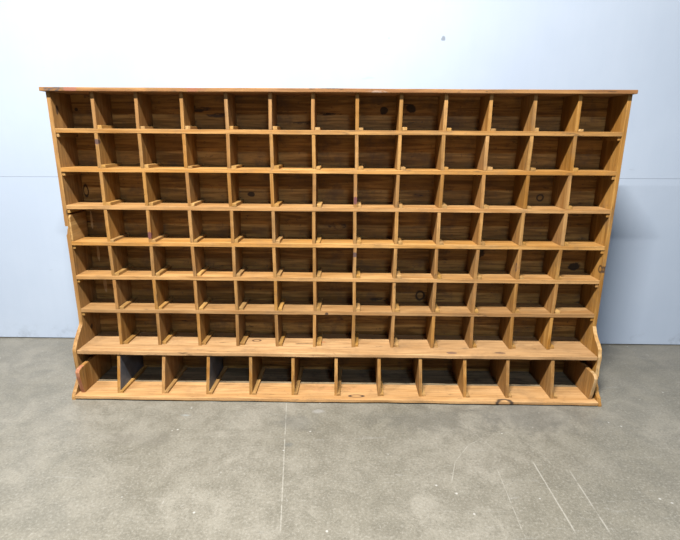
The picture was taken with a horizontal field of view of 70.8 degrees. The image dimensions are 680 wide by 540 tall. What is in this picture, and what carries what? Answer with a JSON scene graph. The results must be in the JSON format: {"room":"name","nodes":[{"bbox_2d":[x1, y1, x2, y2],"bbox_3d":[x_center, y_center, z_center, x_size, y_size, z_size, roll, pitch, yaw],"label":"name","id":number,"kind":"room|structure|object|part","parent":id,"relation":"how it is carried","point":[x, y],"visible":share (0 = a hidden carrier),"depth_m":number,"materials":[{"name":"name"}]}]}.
{"room":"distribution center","nodes":[
{"label":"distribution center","id":0,"kind":"room"},
{"bbox_2d":[0,337,679,539],"bbox_3d":[0.222,1.707,-1.710,15.000,0.100,9.667,1,15,1],"label":"floor","id":1,"kind":"structure","parent":0,"point":[78,469],"depth_m":1.76,"materials":[{"name":"grey concrete"}]},
{"bbox_2d":[39,87,637,406],"bbox_3d":[-0.019,-0.089,2.136,2.422,1.353,0.316,1,15,1],"label":"cabinet","id":2,"kind":"object","parent":1,"relation":"on","point":[225,244],"visible":1,"depth_m":2.19,"materials":[{"name":"brown wood"}]},
{"bbox_3d":[-1.207,-0.093,2.153,0.017,1.336,0.307,1,15,1],"label":"panel","id":3,"kind":"part","parent":2,"relation":"part of","materials":[{"name":"brown wood"}]},
{"bbox_2d":[77,332,597,360],"bbox_3d":[-0.019,0.359,2.281,2.366,0.020,0.232,1,15,1],"label":"shelf","id":4,"kind":"object","parent":2,"relation":"attached to","point":[447,345],"depth_m":2.25,"materials":[{"name":"brown wood"}]},
{"bbox_2d":[81,299,594,317],"bbox_3d":[-0.017,0.180,2.274,2.366,0.019,0.151,1,15,1],"label":"shelf","id":5,"kind":"object","parent":2,"relation":"attached to","point":[572,308],"depth_m":2.24,"materials":[{"name":"brown wood"}]},
{"bbox_2d":[76,267,599,283],"bbox_3d":[-0.016,0.025,2.232,2.366,0.019,0.152,1,15,1],"label":"shelf","id":6,"kind":"object","parent":2,"relation":"attached to","point":[528,275],"depth_m":2.19,"materials":[{"name":"brown wood"}]},
{"bbox_2d":[71,235,604,249],"bbox_3d":[-0.015,-0.126,2.191,2.366,0.019,0.151,1,15,1],"label":"shelf","id":7,"kind":"object","parent":2,"relation":"attached to","point":[529,242],"depth_m":2.15,"materials":[{"name":"brown wood"}]},
{"bbox_2d":[66,201,610,213],"bbox_3d":[-0.014,-0.282,2.149,2.366,0.019,0.152,1,15,1],"label":"shelf","id":8,"kind":"object","parent":2,"relation":"attached to","point":[574,207],"depth_m":2.09,"materials":[{"name":"brown wood"}]},
{"bbox_2d":[61,166,615,175],"bbox_3d":[-0.013,-0.438,2.106,2.366,0.019,0.152,1,15,1],"label":"shelf","id":9,"kind":"object","parent":2,"relation":"attached to","point":[65,170],"depth_m":2.05,"materials":[{"name":"brown wood"}]},
{"bbox_2d":[55,128,622,136],"bbox_3d":[-0.012,-0.593,2.064,2.366,0.019,0.152,1,15,1],"label":"shelf","id":10,"kind":"object","parent":2,"relation":"attached to","point":[59,132],"depth_m":2.00,"materials":[{"name":"brown wood"}]},
{"bbox_3d":[1.175,-0.070,2.125,0.017,1.336,0.308,1,15,1],"label":"panel","id":11,"kind":"part","parent":2,"relation":"part of","materials":[{"name":"brown wood"}]},
{"bbox_2d":[0,0,679,344],"bbox_3d":[0.301,-1.616,2.335,15.000,4.200,0.120,1,15,1],"label":"wall","id":12,"kind":"structure","parent":0,"point":[368,44],"depth_m":2.44,"materials":[{"name":"white paint"}]}
]}

